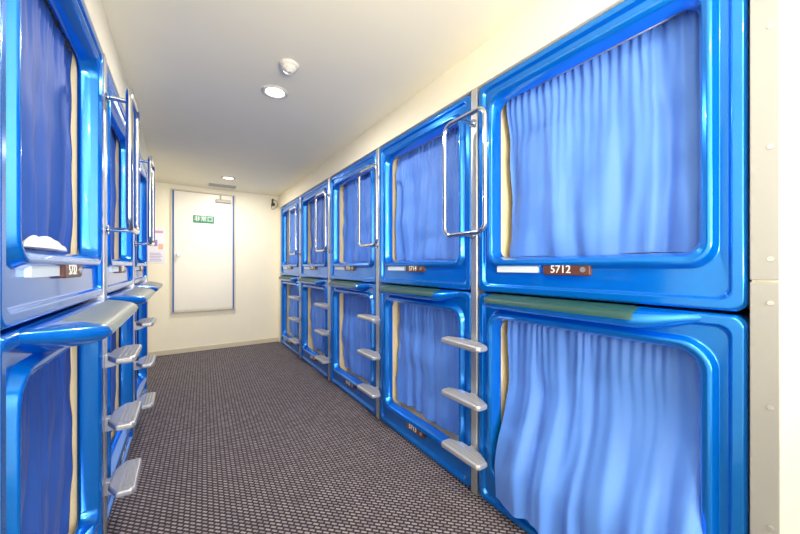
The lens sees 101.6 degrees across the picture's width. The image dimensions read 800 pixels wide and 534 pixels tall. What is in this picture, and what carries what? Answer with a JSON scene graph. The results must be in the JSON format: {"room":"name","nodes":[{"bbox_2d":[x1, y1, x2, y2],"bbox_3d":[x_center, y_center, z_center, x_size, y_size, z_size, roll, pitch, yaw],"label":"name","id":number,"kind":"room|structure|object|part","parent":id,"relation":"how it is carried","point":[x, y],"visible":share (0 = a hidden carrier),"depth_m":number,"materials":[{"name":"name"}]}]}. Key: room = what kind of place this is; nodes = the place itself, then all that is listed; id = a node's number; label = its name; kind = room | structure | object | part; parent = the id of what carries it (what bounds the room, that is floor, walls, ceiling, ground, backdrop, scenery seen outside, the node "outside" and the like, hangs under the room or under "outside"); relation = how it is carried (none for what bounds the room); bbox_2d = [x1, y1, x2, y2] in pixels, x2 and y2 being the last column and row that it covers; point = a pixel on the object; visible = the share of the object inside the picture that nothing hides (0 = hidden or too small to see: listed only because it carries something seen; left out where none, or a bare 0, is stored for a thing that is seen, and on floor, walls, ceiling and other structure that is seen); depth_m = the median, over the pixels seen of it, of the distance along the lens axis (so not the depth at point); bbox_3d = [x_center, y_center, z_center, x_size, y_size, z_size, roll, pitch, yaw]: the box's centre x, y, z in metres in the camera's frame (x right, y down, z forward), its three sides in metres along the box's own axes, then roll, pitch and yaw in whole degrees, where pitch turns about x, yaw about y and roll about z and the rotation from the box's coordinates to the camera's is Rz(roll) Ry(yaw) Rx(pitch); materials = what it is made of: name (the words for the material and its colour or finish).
{"room":"dormitory","nodes":[
{"label":"dormitory","id":0,"kind":"room"},
{"bbox_2d":[83,0,146,168],"bbox_3d":[-1.338,0.028,0.341,1.290,2.245,8.450,0,0,-34],"label":"wall","id":1,"kind":"structure","parent":0,"point":[95,9],"depth_m":1.49,"materials":[{"name":"beige paint"}]},
{"bbox_2d":[148,182,277,351],"bbox_3d":[-2.550,0.028,4.670,4.070,2.245,0.100,0,0,-34],"label":"wall","id":2,"kind":"structure","parent":0,"point":[255,316],"depth_m":4.74,"materials":[{"name":"beige paint"}]},
{"bbox_2d":[148,227,164,262],"bbox_3d":[-3.145,-0.282,4.209,0.179,0.465,0.006,0,0,-34],"label":"poster","id":3,"kind":"object","parent":2,"relation":"attached to","point":[156,253],"visible":0.9,"depth_m":4.22,"materials":[{"name":"white paper"}]},
{"bbox_2d":[150,231,162,259],"bbox_3d":[-3.144,-0.273,4.208,0.139,0.395,0.002,0,0,-34],"label":"print","id":4,"kind":"object","parent":3,"relation":"attached to","point":[156,251],"depth_m":4.22,"materials":[{"name":"white paper"}]},
{"bbox_2d":[171,188,234,312],"bbox_3d":[-2.679,-0.212,4.472,0.765,1.645,0.086,0,0,-34],"label":"door","id":5,"kind":"structure","parent":2,"relation":"in","point":[177,253],"depth_m":4.41,"materials":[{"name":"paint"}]},
{"bbox_2d":[172,190,233,311],"bbox_3d":[-2.696,-0.208,4.497,0.729,1.617,0.022,0,0,-34],"label":"door frame","id":6,"kind":"structure","parent":2,"relation":"in","point":[172,190],"depth_m":4.29,"materials":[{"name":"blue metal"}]},
{"bbox_2d":[171,309,235,313],"bbox_3d":[-2.695,0.607,4.495,0.765,0.018,0.030,0,0,-34],"label":"threshold","id":7,"kind":"object","parent":2,"relation":"in","point":[217,309],"depth_m":4.47,"materials":[{"name":"grey metal"}]},
{"bbox_2d":[174,190,232,310],"bbox_3d":[-2.698,-0.216,4.500,0.693,1.591,0.015,0,0,-34],"label":"door leaf","id":8,"kind":"structure","parent":2,"relation":"in","point":[203,272],"depth_m":4.48,"materials":[{"name":"white paint"}]},
{"bbox_2d":[193,215,213,223],"bbox_3d":[-2.700,-0.655,4.484,0.249,0.100,0.010,0,0,-34],"label":"exit sign","id":9,"kind":"object","parent":8,"relation":"attached to","point":[196,218],"visible":1,"depth_m":4.48,"materials":[{"name":"teal plastic"}]},
{"bbox_2d":[216,195,230,203],"bbox_3d":[-2.488,-0.955,4.596,0.190,0.100,0.059,0,0,-34],"label":"door closer","id":10,"kind":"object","parent":8,"relation":"attached to","point":[220,200],"depth_m":4.58,"materials":[{"name":"beige metal"}]},
{"bbox_2d":[148,337,278,355],"bbox_3d":[-2.560,1.120,4.595,1.630,0.060,0.012,0,0,-34],"label":"baseboard","id":11,"kind":"structure","parent":2,"relation":"attached to","point":[226,345],"depth_m":4.54,"materials":[{"name":"beige plastic"}]},
{"bbox_2d":[107,341,527,533],"bbox_3d":[-0.181,1.200,1.111,4.070,0.100,8.650,0,0,-34],"label":"floor","id":12,"kind":"structure","parent":0,"point":[246,439],"depth_m":1.89,"materials":[{"name":"carpet"}]},
{"bbox_2d":[0,299,137,533],"bbox_3d":[-1.349,0.637,0.734,1.128,1.016,0.935,0,0,-34],"label":"capsule","id":13,"kind":"object","parent":12,"relation":"on","point":[51,365],"visible":1,"depth_m":1.01,"materials":[{"name":"blue paint"}]},
{"bbox_2d":[21,347,72,533],"bbox_3d":[-1.052,0.601,0.937,0.030,0.759,0.777,0,0,-34],"label":"curtain","id":14,"kind":"object","parent":13,"relation":"hanging from","point":[47,402],"depth_m":1.04,"materials":[{"name":"blue fabric"}]},
{"bbox_2d":[0,0,102,330],"bbox_3d":[-1.398,-0.387,0.701,1.009,1.016,0.935,0,0,-34],"label":"capsule","id":15,"kind":"object","parent":13,"relation":"on","point":[51,55],"visible":0.99,"depth_m":1.00,"materials":[{"name":"blue paint"}]},
{"bbox_2d":[22,235,66,251],"bbox_3d":[-0.937,-0.064,0.866,0.036,0.033,0.300,0,0,-34],"label":"folded towel","id":16,"kind":"object","parent":15,"relation":"in","point":[33,241],"visible":1,"depth_m":0.82,"materials":[{"name":"white fabric"}]},
{"bbox_2d":[21,0,72,253],"bbox_3d":[-1.053,-0.431,0.936,0.032,0.774,0.777,0,0,-34],"label":"curtain","id":17,"kind":"object","parent":15,"relation":"hanging from","point":[46,61],"depth_m":1.01,"materials":[{"name":"blue fabric"}]},
{"bbox_3d":[-1.002,0.010,0.990,0.018,0.044,0.184,0,0,-34],"label":"number plate","id":18,"kind":"part","parent":15,"relation":"part of","materials":[{"name":"brown plastic"}]},
{"bbox_2d":[93,53,141,533],"bbox_3d":[-1.234,0.124,1.401,0.178,2.048,0.264,0,0,-34],"label":"ladder","id":19,"kind":"object","parent":12,"relation":"on","point":[123,482],"visible":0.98,"depth_m":1.38,"materials":[{"name":"silver metal"}]},
{"bbox_2d":[105,87,139,234],"bbox_3d":[-1.197,-0.443,1.399,0.106,0.605,0.293,0,0,-34],"label":"grab bar","id":20,"kind":"object","parent":19,"relation":"attached to","point":[131,106],"visible":1,"depth_m":1.32,"materials":[{"name":"silver metal"}]},
{"bbox_2d":[107,287,154,524],"bbox_3d":[-1.893,0.637,1.552,1.128,1.016,0.935,0,0,-34],"label":"capsule","id":21,"kind":"object","parent":12,"relation":"on","point":[120,376],"visible":0.22,"depth_m":1.96,"materials":[{"name":"blue paint"}]},
{"bbox_2d":[111,331,115,431],"bbox_3d":[-1.599,0.601,1.754,0.035,0.759,0.777,0,0,-34],"label":"curtain","id":22,"kind":"object","parent":21,"relation":"hanging from","point":[113,337],"depth_m":2.02,"materials":[{"name":"blue fabric"}]},
{"bbox_2d":[107,66,132,292],"bbox_3d":[-1.943,-0.387,1.520,1.009,1.016,0.935,0,0,-34],"label":"capsule","id":23,"kind":"object","parent":21,"relation":"on","point":[119,244],"visible":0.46,"depth_m":1.94,"materials":[{"name":"blue paint"}]},
{"bbox_2d":[111,127,115,258],"bbox_3d":[-1.599,-0.431,1.754,0.034,0.774,0.777,0,0,-34],"label":"curtain","id":24,"kind":"object","parent":23,"relation":"hanging from","point":[113,132],"depth_m":2.01,"materials":[{"name":"blue fabric"}]},
{"bbox_3d":[-1.546,0.010,1.809,0.018,0.044,0.184,0,0,-34],"label":"number plate","id":25,"kind":"part","parent":23,"relation":"part of","materials":[{"name":"brown"}]},
{"bbox_3d":[-1.560,0.637,1.774,0.089,1.016,0.935,0,0,-34],"label":"frame","id":26,"kind":"part","parent":21,"relation":"part of","materials":[{"name":"blue paint"}]},
{"bbox_2d":[127,133,155,437],"bbox_3d":[-1.779,0.124,2.219,0.178,2.048,0.264,0,0,-34],"label":"ladder","id":27,"kind":"object","parent":12,"relation":"on","point":[148,399],"visible":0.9,"depth_m":2.19,"materials":[{"name":"silver metal"}]},
{"bbox_2d":[134,156,154,245],"bbox_3d":[-1.742,-0.443,2.217,0.106,0.605,0.293,0,0,-34],"label":"grab bar","id":28,"kind":"object","parent":27,"relation":"attached to","point":[151,167],"visible":0.87,"depth_m":2.14,"materials":[{"name":"silver metal"}]},
{"bbox_2d":[144,169,147,390],"bbox_3d":[-2.370,0.124,3.007,0.067,2.048,0.042,0,0,-34],"label":"strip","id":29,"kind":"object","parent":12,"relation":"on","point":[146,280],"visible":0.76,"depth_m":3.01,"materials":[{"name":"silver metal"}]},
{"bbox_2d":[135,281,162,428],"bbox_3d":[-2.438,0.637,2.371,1.128,1.016,0.935,0,0,-34],"label":"capsule","id":30,"kind":"object","parent":12,"relation":"on","point":[141,313],"visible":0.12,"depth_m":2.89,"materials":[{"name":"blue paint"}]},
{"bbox_2d":[135,154,146,283],"bbox_3d":[-2.488,-0.387,2.338,1.009,1.016,0.935,0,0,-34],"label":"capsule","id":31,"kind":"object","parent":30,"relation":"on","point":[140,250],"visible":0.17,"depth_m":2.90,"materials":[{"name":"blue paint"}]},
{"bbox_3d":[-2.105,0.637,2.593,0.089,1.016,0.935,0,0,-34],"label":"frame","id":32,"kind":"part","parent":30,"relation":"part of","materials":[{"name":"blue paint"}]},
{"bbox_2d":[288,195,301,358],"bbox_3d":[-1.280,0.124,4.090,0.178,2.048,0.264,0,0,-34],"label":"ladder","id":33,"kind":"object","parent":12,"relation":"on","point":[298,298],"visible":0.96,"depth_m":4.09,"materials":[{"name":"silver metal"}]},
{"bbox_2d":[289,206,299,255],"bbox_3d":[-1.292,-0.443,4.055,0.106,0.605,0.293,0,0,-34],"label":"grab bar","id":34,"kind":"object","parent":33,"relation":"attached to","point":[294,207],"visible":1,"depth_m":4.05,"materials":[{"name":"silver metal"}]},
{"bbox_2d":[279,276,361,355],"bbox_3d":[-1.137,0.636,4.776,1.061,1.018,0.935,0,0,-34],"label":"capsule","id":35,"kind":"object","parent":12,"relation":"on","point":[289,284],"visible":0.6,"depth_m":4.77,"materials":[{"name":"blue paint"}]},
{"bbox_2d":[281,197,298,275],"bbox_3d":[-1.116,-0.387,4.790,1.009,1.016,0.935,0,0,-34],"label":"capsule","id":36,"kind":"object","parent":35,"relation":"on","point":[289,263],"visible":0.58,"depth_m":4.73,"materials":[{"name":"blue paint"}]},
{"bbox_2d":[288,210,296,263],"bbox_3d":[-1.442,-0.431,4.560,0.061,0.774,0.746,0,0,-34],"label":"curtain","id":37,"kind":"object","parent":36,"relation":"hanging from","point":[292,258],"depth_m":4.71,"materials":[{"name":"blue fabric"}]},
{"bbox_3d":[-1.499,0.637,4.535,0.089,1.016,0.935,0,0,-34],"label":"frame","id":38,"kind":"part","parent":35,"relation":"part of","materials":[{"name":"blue paint"}]},
{"bbox_2d":[289,285,296,335],"bbox_3d":[-1.439,0.601,4.559,0.052,0.759,0.742,0,0,-34],"label":"curtain","id":39,"kind":"object","parent":35,"relation":"hanging from","point":[293,289],"depth_m":4.68,"materials":[{"name":"blue fabric"}]},
{"bbox_2d":[314,177,335,380],"bbox_3d":[-0.735,0.124,3.272,0.178,2.048,0.264,0,0,-34],"label":"ladder","id":40,"kind":"object","parent":12,"relation":"on","point":[323,359],"visible":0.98,"depth_m":3.27,"materials":[{"name":"silver metal"}]},
{"bbox_2d":[315,190,328,252],"bbox_3d":[-0.748,-0.443,3.237,0.106,0.605,0.293,0,0,-34],"label":"grab bar","id":41,"kind":"object","parent":40,"relation":"attached to","point":[324,193],"visible":1,"depth_m":3.11,"materials":[{"name":"silver metal"}]},
{"bbox_2d":[298,277,398,377],"bbox_3d":[-0.593,0.636,3.957,1.061,1.018,0.935,0,0,-34],"label":"capsule","id":42,"kind":"object","parent":12,"relation":"on","point":[313,290],"visible":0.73,"depth_m":3.87,"materials":[{"name":"blue paint"}]},
{"bbox_2d":[301,180,327,278],"bbox_3d":[-0.571,-0.387,3.972,1.009,1.016,0.935,0,0,-34],"label":"capsule","id":43,"kind":"object","parent":42,"relation":"on","point":[314,264],"visible":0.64,"depth_m":3.88,"materials":[{"name":"blue paint"}]},
{"bbox_2d":[310,196,324,262],"bbox_3d":[-0.899,-0.431,3.739,0.046,0.774,0.744,0,0,-34],"label":"curtain","id":44,"kind":"object","parent":43,"relation":"hanging from","point":[316,257],"depth_m":3.82,"materials":[{"name":"blue fabric"}]},
{"bbox_3d":[-0.954,0.637,3.717,0.089,1.016,0.935,0,0,-34],"label":"frame","id":45,"kind":"part","parent":42,"relation":"part of","materials":[{"name":"blue paint"}]},
{"bbox_2d":[310,288,324,352],"bbox_3d":[-0.899,0.601,3.737,0.065,0.759,0.741,0,0,-34],"label":"curtain","id":46,"kind":"object","parent":42,"relation":"hanging from","point":[317,314],"depth_m":3.83,"materials":[{"name":"blue fabric"}]},
{"bbox_3d":[-0.527,1.014,4.004,0.840,0.083,0.753,0,0,-34],"label":"mattress","id":47,"kind":"part","parent":42,"relation":"part of","materials":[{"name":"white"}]},
{"bbox_2d":[357,148,385,418],"bbox_3d":[-0.191,0.124,2.454,0.178,2.048,0.264,0,0,-34],"label":"ladder","id":48,"kind":"object","parent":12,"relation":"on","point":[371,391],"visible":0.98,"depth_m":2.45,"materials":[{"name":"silver metal"}]},
{"bbox_2d":[358,163,377,247],"bbox_3d":[-0.203,-0.443,2.419,0.106,0.605,0.293,0,0,-34],"label":"grab bar","id":49,"kind":"object","parent":48,"relation":"attached to","point":[375,244],"visible":1,"depth_m":2.39,"materials":[{"name":"silver metal"}]},
{"bbox_2d":[328,280,460,414],"bbox_3d":[-0.048,0.636,3.139,1.061,1.018,0.935,0,0,-34],"label":"capsule","id":50,"kind":"object","parent":12,"relation":"on","point":[349,333],"visible":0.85,"depth_m":3.00,"materials":[{"name":"blue paint"}]},
{"bbox_2d":[330,151,375,282],"bbox_3d":[-0.026,-0.387,3.153,1.009,1.016,0.935,0,0,-34],"label":"capsule","id":51,"kind":"object","parent":50,"relation":"on","point":[350,261],"visible":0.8,"depth_m":3.01,"materials":[{"name":"blue paint"}]},
{"bbox_3d":[-0.446,0.010,2.899,0.018,0.044,0.184,0,0,-34],"label":"number plate","id":52,"kind":"part","parent":51,"relation":"part of","materials":[{"name":"brown"}]},
{"bbox_2d":[343,172,369,261],"bbox_3d":[-0.354,-0.431,2.920,0.063,0.774,0.742,0,0,-34],"label":"curtain","id":53,"kind":"object","parent":51,"relation":"hanging from","point":[353,252],"depth_m":2.99,"materials":[{"name":"blue fabric"}]},
{"bbox_3d":[-0.409,0.637,2.898,0.089,1.016,0.935,0,0,-34],"label":"frame","id":54,"kind":"part","parent":50,"relation":"part of","materials":[{"name":"blue paint"}]},
{"bbox_2d":[342,294,369,382],"bbox_3d":[-0.359,0.601,2.919,0.050,0.759,0.746,0,0,-34],"label":"curtain","id":55,"kind":"object","parent":50,"relation":"hanging from","point":[355,331],"depth_m":3.00,"materials":[{"name":"blue fabric"}]},
{"bbox_3d":[0.018,1.014,3.186,0.840,0.083,0.753,0,0,-34],"label":"mattress","id":56,"kind":"part","parent":50,"relation":"part of","materials":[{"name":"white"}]},
{"bbox_2d":[441,88,486,495],"bbox_3d":[0.354,0.124,1.635,0.178,2.048,0.264,0,0,-34],"label":"ladder","id":57,"kind":"object","parent":12,"relation":"on","point":[470,455],"visible":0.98,"depth_m":1.64,"materials":[{"name":"silver metal"}]},
{"bbox_2d":[443,106,487,238],"bbox_3d":[0.342,-0.443,1.601,0.106,0.605,0.293,0,0,-34],"label":"grab bar","id":58,"kind":"object","parent":57,"relation":"attached to","point":[472,234],"visible":1,"depth_m":1.51,"materials":[{"name":"silver metal"}]},
{"bbox_2d":[379,284,559,486],"bbox_3d":[0.497,0.636,2.321,1.061,1.018,0.935,0,0,-34],"label":"capsule","id":59,"kind":"object","parent":12,"relation":"on","point":[415,364],"visible":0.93,"depth_m":2.08,"materials":[{"name":"blue paint"}]},
{"bbox_3d":[0.099,1.034,2.081,0.018,0.044,0.184,0,0,-34],"label":"number plate","id":60,"kind":"part","parent":59,"relation":"part of","materials":[{"name":"brown plastic"}]},
{"bbox_2d":[380,95,470,289],"bbox_3d":[0.518,-0.387,2.335,1.009,1.016,0.935,0,0,-34],"label":"capsule","id":61,"kind":"object","parent":59,"relation":"on","point":[415,250],"visible":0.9,"depth_m":2.08,"materials":[{"name":"blue paint"}]},
{"bbox_3d":[0.099,0.010,2.081,0.018,0.044,0.184,0,0,-34],"label":"number plate","id":62,"kind":"part","parent":61,"relation":"part of","materials":[{"name":"brown"}]},
{"bbox_3d":[0.175,-0.810,2.110,0.014,0.014,0.773,0,0,-34],"label":"curtain rail","id":63,"kind":"part","parent":61,"relation":"part of","materials":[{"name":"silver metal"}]},
{"bbox_2d":[395,127,458,259],"bbox_3d":[0.194,-0.431,2.104,0.063,0.774,0.742,0,0,-34],"label":"curtain","id":64,"kind":"object","parent":61,"relation":"hanging from","point":[420,235],"depth_m":2.11,"materials":[{"name":"blue fabric"}]},
{"bbox_3d":[0.136,0.637,2.080,0.089,1.016,0.935,0,0,-34],"label":"frame","id":65,"kind":"part","parent":59,"relation":"part of","materials":[{"name":"blue paint"}]},
{"bbox_2d":[397,303,458,434],"bbox_3d":[0.193,0.601,2.105,0.057,0.759,0.747,0,0,-34],"label":"curtain","id":66,"kind":"object","parent":59,"relation":"hanging from","point":[427,365],"depth_m":2.10,"materials":[{"name":"blue fabric"}]},
{"bbox_3d":[0.562,1.014,2.367,0.840,0.083,0.753,0,0,-34],"label":"mattress","id":67,"kind":"part","parent":59,"relation":"part of","materials":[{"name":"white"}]},
{"bbox_2d":[479,292,749,533],"bbox_3d":[1.038,0.636,1.500,1.070,1.018,0.935,0,0,-34],"label":"capsule","id":68,"kind":"object","parent":12,"relation":"on","point":[600,417],"visible":1,"depth_m":1.15,"materials":[{"name":"blue paint"}]},
{"bbox_2d":[495,321,702,533],"bbox_3d":[0.675,0.645,1.242,0.180,0.849,0.742,0,0,-34],"label":"curtain","id":69,"kind":"object","parent":68,"relation":"hanging from","point":[600,431],"depth_m":1.19,"materials":[{"name":"blue fabric"}]},
{"bbox_2d":[479,0,751,310],"bbox_3d":[1.063,-0.387,1.517,1.009,1.016,0.935,0,0,-34],"label":"capsule","id":70,"kind":"object","parent":68,"relation":"on","point":[619,149],"visible":1,"depth_m":1.14,"materials":[{"name":"blue paint"}]},
{"bbox_3d":[0.643,0.010,1.262,0.018,0.044,0.184,0,0,-34],"label":"number plate","id":71,"kind":"part","parent":70,"relation":"part of","materials":[{"name":"brown plastic"}]},
{"bbox_3d":[0.720,-0.810,1.291,0.014,0.014,0.773,0,0,-34],"label":"curtain rail","id":72,"kind":"part","parent":70,"relation":"part of","materials":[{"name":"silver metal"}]},
{"bbox_2d":[507,10,698,256],"bbox_3d":[0.738,-0.431,1.284,0.061,0.774,0.741,0,0,-34],"label":"curtain","id":73,"kind":"object","parent":70,"relation":"hanging from","point":[604,151],"depth_m":1.21,"materials":[{"name":"blue fabric"}]},
{"bbox_3d":[1.107,-0.009,1.549,0.840,0.083,0.753,0,0,-34],"label":"mattress","id":74,"kind":"part","parent":70,"relation":"part of","materials":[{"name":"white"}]},
{"bbox_2d":[101,0,542,195],"bbox_3d":[-0.181,-1.145,1.111,4.070,0.100,8.650,0,0,-34],"label":"ceiling","id":75,"kind":"structure","parent":0,"point":[197,71],"depth_m":1.80,"materials":[{"name":"paint"}]},
{"bbox_2d":[206,182,237,188],"bbox_3d":[-2.382,-1.089,4.373,0.360,0.012,0.200,0,0,-34],"label":"ceiling vent","id":76,"kind":"object","parent":75,"relation":"in","point":[208,183],"depth_m":4.34,"materials":[{"name":"grey metal"}]},
{"bbox_2d":[221,176,234,179],"bbox_3d":[-2.108,-1.090,4.003,0.156,0.010,0.156,0,0,-34],"label":"recessed light","id":77,"kind":"object","parent":75,"relation":"in","point":[223,177],"depth_m":3.99,"materials":[{"name":"white plastic"}]},
{"bbox_2d":[261,85,287,98],"bbox_3d":[-0.782,-1.090,2.039,0.156,0.010,0.156,0,0,-34],"label":"recessed light","id":78,"kind":"object","parent":75,"relation":"in","point":[272,91],"depth_m":2.03,"materials":[{"name":"white plastic"}]},
{"bbox_2d":[279,59,298,74],"bbox_3d":[-0.600,-1.072,1.763,0.100,0.046,0.100,0,0,-34],"label":"smoke detector","id":79,"kind":"object","parent":75,"relation":"attached to","point":[289,66],"visible":1,"depth_m":1.74,"materials":[{"name":"white plastic"}]},
{"bbox_2d":[278,0,799,533],"bbox_3d":[0.985,0.028,1.887,1.270,2.245,8.450,0,0,-34],"label":"wall","id":80,"kind":"structure","parent":0,"point":[548,22],"depth_m":1.21,"materials":[{"name":"beige paint"}]},
{"bbox_2d":[280,207,284,342],"bbox_3d":[-1.778,0.124,4.939,0.067,2.048,0.042,0,0,-34],"label":"strip","id":81,"kind":"object","parent":80,"relation":"attached to","point":[280,207],"visible":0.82,"depth_m":4.91,"materials":[{"name":"silver metal"}]},
{"bbox_2d":[750,0,779,533],"bbox_3d":[0.922,0.027,0.824,0.012,2.240,0.051,0,0,-34],"label":"trim","id":82,"kind":"structure","parent":80,"relation":"attached to","point":[764,42],"depth_m":0.82,"materials":[{"name":"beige metal"}]},
{"bbox_3d":[0.922,-0.530,0.824,0.012,1.126,0.051,0,0,-34],"label":"panel","id":83,"kind":"part","parent":82,"relation":"part of","materials":[{"name":"beige metal"}]},
{"bbox_3d":[0.922,0.593,0.824,0.012,1.109,0.051,0,0,-34],"label":"panel","id":84,"kind":"part","parent":82,"relation":"part of","materials":[{"name":"beige metal"}]},
{"bbox_2d":[767,23,773,530],"bbox_3d":[0.922,0.050,0.812,0.003,1.812,0.012,0,0,-34],"label":"screws","id":85,"kind":"object","parent":82,"relation":"attached to","point":[770,146],"visible":1,"depth_m":0.81,"materials":[{"name":"silver metal"}]}
]}

